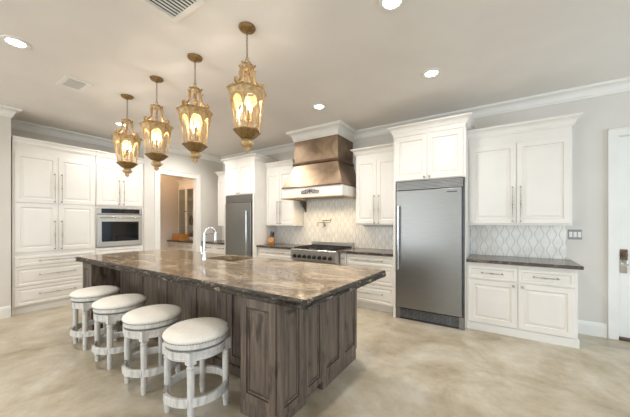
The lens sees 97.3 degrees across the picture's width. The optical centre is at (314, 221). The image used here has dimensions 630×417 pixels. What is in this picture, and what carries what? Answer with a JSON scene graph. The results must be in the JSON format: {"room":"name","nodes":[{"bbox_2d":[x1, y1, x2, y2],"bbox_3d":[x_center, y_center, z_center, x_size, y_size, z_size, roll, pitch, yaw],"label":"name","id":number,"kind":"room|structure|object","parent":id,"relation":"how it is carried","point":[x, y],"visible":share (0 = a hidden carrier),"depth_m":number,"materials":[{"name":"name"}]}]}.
{"room":"kitchen","nodes":[
{"label":"kitchen","id":0,"kind":"room"},
{"bbox_2d":[0,116,10,306],"bbox_3d":[-6.380,-0.130,2.008,0.930,3.060,5.550,0,0,33],"label":"wall","id":1,"kind":"structure","parent":0,"point":[5,122],"depth_m":4.03,"materials":[{"name":"grey paint"}]},
{"bbox_2d":[0,305,10,318],"bbox_3d":[-5.986,1.316,1.747,0.016,0.168,5.548,0,0,33],"label":"baseboard","id":2,"kind":"structure","parent":1,"relation":"attached to","point":[5,312],"depth_m":4.01,"materials":[{"name":"white paint"}]},
{"bbox_2d":[0,104,294,162],"bbox_3d":[-4.657,-1.591,3.582,9.731,0.133,2.810,0,0,-40],"label":"trim","id":3,"kind":"structure","parent":1,"relation":"attached to","point":[7,111],"depth_m":5.45,"materials":[{"name":"white paint"}]},
{"bbox_2d":[11,128,128,155],"bbox_3d":[-4.623,-0.130,5.283,0.270,3.060,1.855,0,0,33],"label":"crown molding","id":4,"kind":"structure","parent":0,"point":[15,132],"depth_m":5.05,"materials":[{"name":"grey paint"}]},
{"bbox_2d":[160,175,186,248],"bbox_3d":[-4.051,-0.130,7.220,0.100,3.060,1.820,0,0,33],"label":"wall","id":5,"kind":"structure","parent":0,"point":[169,185],"depth_m":7.37,"materials":[{"name":"paint"}]},
{"bbox_2d":[131,147,221,251],"bbox_3d":[-3.534,-0.130,6.823,1.400,3.060,1.915,0,0,33],"label":"wall","id":6,"kind":"structure","parent":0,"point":[207,169],"depth_m":6.45,"materials":[{"name":"grey paint"}]},
{"bbox_2d":[155,168,200,251],"bbox_3d":[-3.108,0.133,6.283,0.155,2.535,1.080,0,0,33],"label":"door frame","id":7,"kind":"structure","parent":6,"relation":"attached to","point":[196,178],"depth_m":6.54,"materials":[{"name":"white paint"}]},
{"bbox_2d":[0,0,629,156],"bbox_3d":[-1.282,-1.720,0.962,12.800,0.120,9.800,0,0,33],"label":"ceiling","id":8,"kind":"structure","parent":0,"point":[362,61],"depth_m":2.77,"materials":[{"name":"paint"}]},
{"bbox_2d":[0,35,30,48],"bbox_3d":[-2.768,-1.655,2.562,0.200,0.009,0.200,0,0,33],"label":"recessed light","id":9,"kind":"object","parent":8,"relation":"in","point":[10,40],"visible":1,"depth_m":2.56,"materials":[{"name":"white paint"}]},
{"bbox_2d":[56,75,92,91],"bbox_3d":[-2.902,-1.655,3.342,0.356,0.009,0.250,0,0,33],"label":"ceiling vent","id":10,"kind":"object","parent":8,"relation":"in","point":[67,81],"visible":1,"depth_m":3.34,"materials":[{"name":"white metal"}]},
{"bbox_2d":[114,122,125,125],"bbox_3d":[-3.303,-1.655,4.716,0.200,0.009,0.200,0,0,33],"label":"recessed light","id":11,"kind":"object","parent":8,"relation":"in","point":[115,123],"visible":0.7,"depth_m":4.67,"materials":[{"name":"beige"}]},
{"bbox_2d":[111,94,142,176],"bbox_3d":[-2.485,-1.121,3.666,0.354,1.075,0.307,0,0,-30],"label":"lantern pendant","id":12,"kind":"object","parent":8,"relation":"hanging from","point":[123,139],"visible":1,"depth_m":3.62,"materials":[{"name":"gold metal"}]},
{"bbox_2d":[139,75,173,170],"bbox_3d":[-1.837,-1.121,3.214,0.354,1.075,0.307,0,0,-30],"label":"lantern pendant","id":13,"kind":"object","parent":8,"relation":"hanging from","point":[151,127],"visible":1,"depth_m":3.17,"materials":[{"name":"gold metal"}]},
{"bbox_2d":[152,134,154,151],"bbox_3d":[-1.866,-0.915,3.214,0.052,0.206,0.040,0,0,33],"label":"candle","id":14,"kind":"object","parent":13,"relation":"on","point":[153,147],"depth_m":3.21,"materials":[{"name":"beige wax"}]},
{"bbox_2d":[155,133,157,150],"bbox_3d":[-1.825,-0.915,3.188,0.053,0.206,0.038,0,0,33],"label":"candle","id":15,"kind":"object","parent":13,"relation":"on","point":[156,141],"depth_m":3.17,"materials":[{"name":"beige wax"}]},
{"bbox_2d":[157,136,160,151],"bbox_3d":[-1.823,-0.915,3.238,0.032,0.206,0.056,0,0,33],"label":"candle","id":16,"kind":"object","parent":13,"relation":"on","point":[157,136],"depth_m":3.24,"materials":[{"name":"beige wax"}]},
{"bbox_2d":[139,0,204,22],"bbox_3d":[-1.085,-1.655,2.064,0.400,0.009,0.330,0,0,33],"label":"ceiling vent","id":17,"kind":"object","parent":8,"relation":"in","point":[174,10],"visible":1,"depth_m":2.13,"materials":[{"name":"white metal"}]},
{"bbox_2d":[176,53,212,162],"bbox_3d":[-1.211,-1.121,2.796,0.354,1.075,0.307,0,0,-30],"label":"lantern pendant","id":18,"kind":"object","parent":8,"relation":"hanging from","point":[190,113],"visible":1,"depth_m":2.75,"materials":[{"name":"gold metal"}]},
{"bbox_2d":[194,119,196,139],"bbox_3d":[-1.199,-0.915,2.769,0.053,0.206,0.038,0,0,33],"label":"candle","id":19,"kind":"object","parent":18,"relation":"on","point":[195,128],"depth_m":2.76,"materials":[{"name":"beige wax"}]},
{"bbox_2d":[197,122,199,141],"bbox_3d":[-1.197,-0.915,2.819,0.032,0.206,0.056,0,0,33],"label":"candle","id":20,"kind":"object","parent":18,"relation":"on","point":[198,130],"depth_m":2.82,"materials":[{"name":"beige wax"}]},
{"bbox_2d":[226,21,266,152],"bbox_3d":[-0.580,-1.121,2.367,0.354,1.075,0.307,0,0,-30],"label":"lantern pendant","id":21,"kind":"object","parent":8,"relation":"hanging from","point":[239,91],"visible":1,"depth_m":2.32,"materials":[{"name":"gold metal"}]},
{"bbox_2d":[241,106,246,125],"bbox_3d":[-0.609,-0.915,2.366,0.052,0.206,0.040,0,0,33],"label":"candle","id":22,"kind":"object","parent":21,"relation":"on","point":[241,106],"depth_m":2.36,"materials":[{"name":"beige wax"}]},
{"bbox_2d":[247,101,249,125],"bbox_3d":[-0.567,-0.915,2.341,0.053,0.206,0.038,0,0,33],"label":"candle","id":23,"kind":"object","parent":21,"relation":"on","point":[248,106],"depth_m":2.33,"materials":[{"name":"beige wax"}]},
{"bbox_2d":[249,104,251,125],"bbox_3d":[-0.566,-0.915,2.390,0.032,0.206,0.056,0,0,33],"label":"candle","id":24,"kind":"object","parent":21,"relation":"on","point":[250,121],"depth_m":2.39,"materials":[{"name":"beige wax"}]},
{"bbox_2d":[312,104,325,109],"bbox_3d":[0.058,-1.655,3.999,0.200,0.009,0.200,0,0,33],"label":"recessed light","id":25,"kind":"object","parent":8,"relation":"in","point":[315,106],"visible":1,"depth_m":3.98,"materials":[{"name":"beige"}]},
{"bbox_2d":[378,0,405,11],"bbox_3d":[0.580,-1.655,2.085,0.200,0.009,0.200,0,0,33],"label":"recessed light","id":26,"kind":"object","parent":8,"relation":"in","point":[385,5],"visible":1,"depth_m":2.11,"materials":[{"name":"beige"}]},
{"bbox_2d":[422,68,440,77],"bbox_3d":[1.302,-1.655,3.097,0.200,0.009,0.200,0,0,33],"label":"recessed light","id":27,"kind":"object","parent":8,"relation":"in","point":[430,73],"visible":1,"depth_m":3.09,"materials":[{"name":"beige"}]},
{"bbox_2d":[0,304,629,416],"bbox_3d":[-1.282,1.460,0.962,12.800,0.120,9.800,0,0,33],"label":"floor","id":28,"kind":"structure","parent":0,"point":[401,367],"depth_m":2.44,"materials":[{"name":"concrete"}]},
{"bbox_2d":[11,135,96,314],"bbox_3d":[-4.439,0.064,4.686,0.664,2.672,1.020,0,0,33],"label":"pantry cabinet","id":29,"kind":"object","parent":28,"relation":"on","point":[53,184],"visible":0.94,"depth_m":4.44,"materials":[{"name":"beige paint"}]},
{"bbox_2d":[69,285,119,350],"bbox_3d":[-2.549,1.085,3.224,0.462,0.629,0.462,0,0,33],"label":"bar stool","id":30,"kind":"object","parent":28,"relation":"on","point":[83,298],"visible":0.85,"depth_m":3.06,"materials":[{"name":"white wood"}]},
{"bbox_2d":[70,285,119,297],"bbox_3d":[-2.549,0.802,3.224,0.462,0.063,0.462,0,0,33],"label":"seat cushion","id":31,"kind":"object","parent":30,"relation":"on","point":[103,291],"depth_m":3.12,"materials":[{"name":"beige fabric"}]},
{"bbox_2d":[91,294,146,369],"bbox_3d":[-1.991,1.085,2.833,0.462,0.629,0.462,0,0,33],"label":"bar stool","id":32,"kind":"object","parent":28,"relation":"on","point":[109,309],"visible":0.84,"depth_m":2.66,"materials":[{"name":"white wood"}]},
{"bbox_2d":[91,294,146,309],"bbox_3d":[-1.991,0.802,2.833,0.462,0.063,0.462,0,0,33],"label":"seat cushion","id":33,"kind":"object","parent":32,"relation":"on","point":[122,301],"depth_m":2.72,"materials":[{"name":"beige fabric"}]},
{"bbox_2d":[95,150,144,254],"bbox_3d":[-3.936,0.064,5.452,0.664,2.672,0.805,0,0,33],"label":"tall cabinet","id":34,"kind":"object","parent":28,"relation":"on","point":[113,189],"visible":0.47,"depth_m":5.23,"materials":[{"name":"beige paint"}]},
{"bbox_2d":[97,208,141,247],"bbox_3d":[-3.909,0.111,5.415,0.629,0.718,0.746,0,0,33],"label":"wall oven","id":35,"kind":"object","parent":34,"relation":"in","point":[115,226],"visible":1,"depth_m":5.24,"materials":[{"name":"metal"}]},
{"bbox_2d":[121,304,182,394],"bbox_3d":[-1.430,1.085,2.449,0.462,0.629,0.462,0,0,33],"label":"bar stool","id":36,"kind":"object","parent":28,"relation":"on","point":[144,323],"visible":0.87,"depth_m":2.29,"materials":[{"name":"white wood"}]},
{"bbox_2d":[121,304,181,324],"bbox_3d":[-1.430,0.802,2.449,0.462,0.063,0.462,0,0,33],"label":"seat cushion","id":37,"kind":"object","parent":36,"relation":"on","point":[158,314],"depth_m":2.34,"materials":[{"name":"beige fabric"}]},
{"bbox_2d":[168,242,192,250],"bbox_3d":[-3.231,0.963,7.307,1.165,0.875,0.754,0,0,33],"label":"base cabinet","id":38,"kind":"object","parent":28,"relation":"on","point":[171,245],"visible":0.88,"depth_m":7.02,"materials":[{"name":"beige paint"}]},
{"bbox_2d":[167,240,192,242],"bbox_3d":[-3.228,0.504,7.313,1.170,0.039,0.751,0,0,33],"label":"countertop","id":39,"kind":"structure","parent":38,"relation":"on","point":[183,241],"depth_m":7.07,"materials":[{"name":"brown stone"}]},
{"bbox_2d":[172,234,188,240],"bbox_3d":[-3.522,0.405,7.243,0.360,0.160,0.240,0,0,33],"label":"wooden box","id":40,"kind":"object","parent":39,"relation":"on","point":[179,237],"visible":0.99,"depth_m":7.15,"materials":[{"name":"brown wood"}]},
{"bbox_2d":[176,179,192,239],"bbox_3d":[-3.158,-0.316,7.423,1.160,1.600,0.480,0,0,33],"label":"display cabinet","id":41,"kind":"object","parent":39,"relation":"on","point":[185,186],"visible":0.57,"depth_m":7.56,"materials":[{"name":"beige paint"}]},
{"bbox_2d":[189,215,192,224],"bbox_3d":[-3.380,-0.041,7.568,0.100,0.288,0.098,0,0,33],"label":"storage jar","id":42,"kind":"object","parent":41,"relation":"on","point":[191,216],"visible":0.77,"depth_m":7.53,"materials":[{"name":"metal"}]},
{"bbox_2d":[162,317,230,416],"bbox_3d":[-0.886,1.085,2.084,0.462,0.629,0.462,0,0,33],"label":"bar stool","id":43,"kind":"object","parent":28,"relation":"on","point":[189,341],"visible":1,"depth_m":1.96,"materials":[{"name":"white wood"}]},
{"bbox_2d":[162,317,228,344],"bbox_3d":[-0.886,0.802,2.084,0.462,0.063,0.462,0,0,33],"label":"seat cushion","id":44,"kind":"object","parent":43,"relation":"on","point":[202,330],"depth_m":1.98,"materials":[{"name":"beige fabric"}]},
{"bbox_2d":[206,244,224,253],"bbox_3d":[-2.189,0.963,6.697,0.938,0.875,0.639,0,0,33],"label":"base cabinet","id":45,"kind":"object","parent":28,"relation":"on","point":[210,248],"visible":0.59,"depth_m":6.45,"materials":[{"name":"beige paint"}]},
{"bbox_2d":[201,240,224,244],"bbox_3d":[-2.189,0.504,6.703,0.950,0.039,0.631,0,0,33],"label":"countertop","id":46,"kind":"structure","parent":45,"relation":"on","point":[221,242],"depth_m":6.53,"materials":[{"name":"brown stone"}]},
{"bbox_2d":[83,260,356,416],"bbox_3d":[-1.336,0.974,3.278,3.443,0.853,1.232,0,0,33],"label":"kitchen island","id":47,"kind":"object","parent":28,"relation":"on","point":[280,355],"visible":0.49,"depth_m":2.23,"materials":[{"name":"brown wood"}]},
{"bbox_2d":[75,249,385,309],"bbox_3d":[-1.300,0.512,3.284,3.954,0.065,1.348,0,0,33],"label":"island countertop","id":48,"kind":"structure","parent":47,"relation":"on","point":[291,284],"depth_m":2.56,"materials":[{"name":"brown stone"}]},
{"bbox_2d":[201,227,218,259],"bbox_3d":[-1.325,0.272,3.502,0.216,0.415,0.071,0,0,-34],"label":"faucet","id":49,"kind":"object","parent":48,"relation":"on","point":[215,233],"visible":1,"depth_m":3.45,"materials":[{"name":"silver metal"}]},
{"bbox_2d":[225,194,252,256],"bbox_3d":[-1.462,0.422,6.117,0.816,1.955,0.760,0,0,33],"label":"freezer","id":50,"kind":"object","parent":28,"relation":"on","point":[239,208],"visible":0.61,"depth_m":5.83,"materials":[{"name":"metal"}]},
{"bbox_2d":[221,153,278,256],"bbox_3d":[-1.444,0.016,6.144,1.040,2.768,0.745,0,0,33],"label":"tall cabinet","id":51,"kind":"object","parent":28,"relation":"on","point":[244,174],"visible":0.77,"depth_m":5.81,"materials":[{"name":"beige paint"}]},
{"bbox_2d":[258,247,292,260],"bbox_3d":[-0.621,0.963,5.667,0.985,0.875,0.639,0,0,33],"label":"base cabinet","id":52,"kind":"object","parent":28,"relation":"on","point":[272,253],"visible":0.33,"depth_m":5.45,"materials":[{"name":"beige paint"}]},
{"bbox_2d":[256,243,302,248],"bbox_3d":[-0.618,0.504,5.671,0.988,0.039,0.631,0,0,33],"label":"countertop","id":53,"kind":"structure","parent":52,"relation":"on","point":[276,245],"depth_m":5.60,"materials":[{"name":"brown stone"}]},
{"bbox_2d":[269,237,274,244],"bbox_3d":[-0.918,0.410,5.870,0.100,0.148,0.149,0,0,3],"label":"knife block","id":54,"kind":"object","parent":53,"relation":"on","point":[271,239],"visible":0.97,"depth_m":5.82,"materials":[{"name":"brown wood"}]},
{"bbox_2d":[291,241,353,264],"bbox_3d":[0.132,0.897,5.068,0.916,1.005,0.784,0,0,33],"label":"range","id":55,"kind":"object","parent":28,"relation":"on","point":[322,252],"visible":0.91,"depth_m":4.86,"materials":[{"name":"metal"}]},
{"bbox_2d":[296,248,349,251],"bbox_3d":[0.147,0.501,5.090,0.896,0.008,0.610,0,0,33],"label":"cooktop","id":56,"kind":"object","parent":55,"relation":"in","point":[330,249],"depth_m":4.80,"materials":[{"name":"metal"}]},
{"bbox_2d":[339,253,346,265],"bbox_3d":[0.619,0.963,4.853,0.118,0.875,0.639,0,0,33],"label":"base cabinet","id":57,"kind":"object","parent":28,"relation":"on","point":[343,256],"visible":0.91,"depth_m":4.62,"materials":[{"name":"beige paint"}]},
{"bbox_2d":[347,253,392,312],"bbox_3d":[1.008,0.963,4.597,0.808,0.875,0.639,0,0,33],"label":"base cabinet","id":58,"kind":"object","parent":28,"relation":"on","point":[376,295],"visible":0.56,"depth_m":4.32,"materials":[{"name":"beige paint"}]},
{"bbox_2d":[339,248,392,256],"bbox_3d":[0.961,0.504,4.634,0.932,0.039,0.631,0,0,33],"label":"countertop","id":59,"kind":"structure","parent":58,"relation":"on","point":[365,251],"depth_m":4.48,"materials":[{"name":"brown stone"}]},
{"bbox_2d":[396,178,464,329],"bbox_3d":[1.707,0.417,4.035,0.872,1.965,0.760,0,0,33],"label":"refrigerator","id":60,"kind":"object","parent":28,"relation":"on","point":[430,214],"visible":1,"depth_m":3.76,"materials":[{"name":"metal"}]},
{"bbox_2d":[387,112,474,329],"bbox_3d":[1.714,0.016,4.070,1.076,2.768,0.745,0,0,33],"label":"tall cabinet","id":61,"kind":"object","parent":28,"relation":"on","point":[434,149],"visible":0.84,"depth_m":3.77,"materials":[{"name":"beige paint"}]},
{"bbox_2d":[467,262,579,348],"bbox_3d":[2.591,0.963,3.557,1.089,0.875,0.639,0,0,33],"label":"base cabinet","id":62,"kind":"object","parent":28,"relation":"on","point":[540,304],"visible":0.99,"depth_m":3.29,"materials":[{"name":"beige paint"}]},
{"bbox_2d":[466,254,583,269],"bbox_3d":[2.605,0.504,3.554,1.117,0.039,0.631,0,0,33],"label":"countertop","id":63,"kind":"structure","parent":62,"relation":"on","point":[507,260],"depth_m":3.40,"materials":[{"name":"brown stone"}]},
{"bbox_2d":[222,91,629,337],"bbox_3d":[1.300,-0.130,4.894,12.800,3.060,0.192,0,0,33],"label":"wall","id":64,"kind":"structure","parent":0,"point":[601,114],"depth_m":3.53,"materials":[{"name":"grey paint"}]},
{"bbox_2d":[215,171,224,225],"bbox_3d":[-2.044,-0.550,6.751,0.760,1.320,0.389,0,0,33],"label":"upper cabinet","id":65,"kind":"object","parent":64,"relation":"attached to","point":[221,174],"visible":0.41,"depth_m":6.72,"materials":[{"name":"beige paint"}]},
{"bbox_2d":[264,159,303,225],"bbox_3d":[-0.657,-0.570,5.836,0.740,1.320,0.395,0,0,33],"label":"upper cabinet","id":66,"kind":"object","parent":64,"relation":"attached to","point":[279,212],"visible":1,"depth_m":5.71,"materials":[{"name":"beige paint"}]},
{"bbox_2d":[281,120,356,211],"bbox_3d":[0.116,-0.924,5.108,1.281,1.468,0.764,0,0,33],"label":"range hood","id":67,"kind":"object","parent":64,"relation":"attached to","point":[323,165],"visible":0.94,"depth_m":4.86,"materials":[{"name":"orange metal"}]},
{"bbox_2d":[317,218,331,227],"bbox_3d":[0.169,0.030,5.343,0.279,0.182,0.361,0,0,-2],"label":"pot filler","id":68,"kind":"object","parent":64,"relation":"attached to","point":[323,222],"visible":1,"depth_m":5.23,"materials":[{"name":"silver metal"}]},
{"bbox_2d":[350,143,393,224],"bbox_3d":[1.064,-0.590,4.703,0.835,1.290,0.400,0,0,33],"label":"upper cabinet","id":69,"kind":"object","parent":64,"relation":"attached to","point":[374,164],"visible":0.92,"depth_m":4.57,"materials":[{"name":"beige paint"}]},
{"bbox_2d":[468,112,582,225],"bbox_3d":[2.682,-0.599,3.637,1.154,1.293,0.405,0,0,33],"label":"upper cabinet","id":70,"kind":"object","parent":64,"relation":"attached to","point":[520,173],"visible":1,"depth_m":3.50,"materials":[{"name":"beige paint"}]},
{"bbox_2d":[568,230,581,239],"bbox_3d":[3.275,0.164,3.489,0.130,0.124,0.010,0,0,33],"label":"light switch","id":71,"kind":"object","parent":64,"relation":"attached to","point":[572,234],"visible":1,"depth_m":3.49,"materials":[{"name":"white paint"}]},
{"bbox_2d":[578,320,606,337],"bbox_3d":[3.372,1.316,3.423,0.338,0.168,0.016,0,0,33],"label":"baseboard","id":72,"kind":"structure","parent":64,"relation":"attached to","point":[597,329],"depth_m":3.39,"materials":[{"name":"white paint"}]},
{"bbox_2d":[608,127,629,339],"bbox_3d":[3.988,0.148,3.057,1.086,2.503,0.110,0,0,33],"label":"trim","id":73,"kind":"structure","parent":64,"relation":"attached to","point":[614,134],"depth_m":3.29,"materials":[{"name":"white paint"}]},
{"bbox_2d":[619,136,629,337],"bbox_3d":[3.983,0.181,3.049,0.896,2.378,0.110,0,0,33],"label":"door","id":74,"kind":"structure","parent":64,"relation":"in","point":[624,142],"depth_m":3.28,"materials":[{"name":"white paint"}]},
{"bbox_2d":[619,336,629,341],"bbox_3d":[3.991,1.386,3.062,0.900,0.028,0.100,0,0,33],"label":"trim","id":75,"kind":"structure","parent":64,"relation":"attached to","point":[620,338],"depth_m":3.25,"materials":[{"name":"brown wood"}]},
{"bbox_3d":[3.961,-0.130,-2.530,0.200,3.060,9.320,0,0,33],"label":"wall","id":76,"kind":"structure","parent":0,"visible":0},
{"bbox_2d":[354,76,629,139],"bbox_3d":[1.017,-1.591,-0.596,6.845,0.133,9.320,0,0,33],"label":"trim","id":77,"kind":"structure","parent":76,"relation":"attached to","point":[619,85],"depth_m":3.70,"materials":[{"name":"white paint"}]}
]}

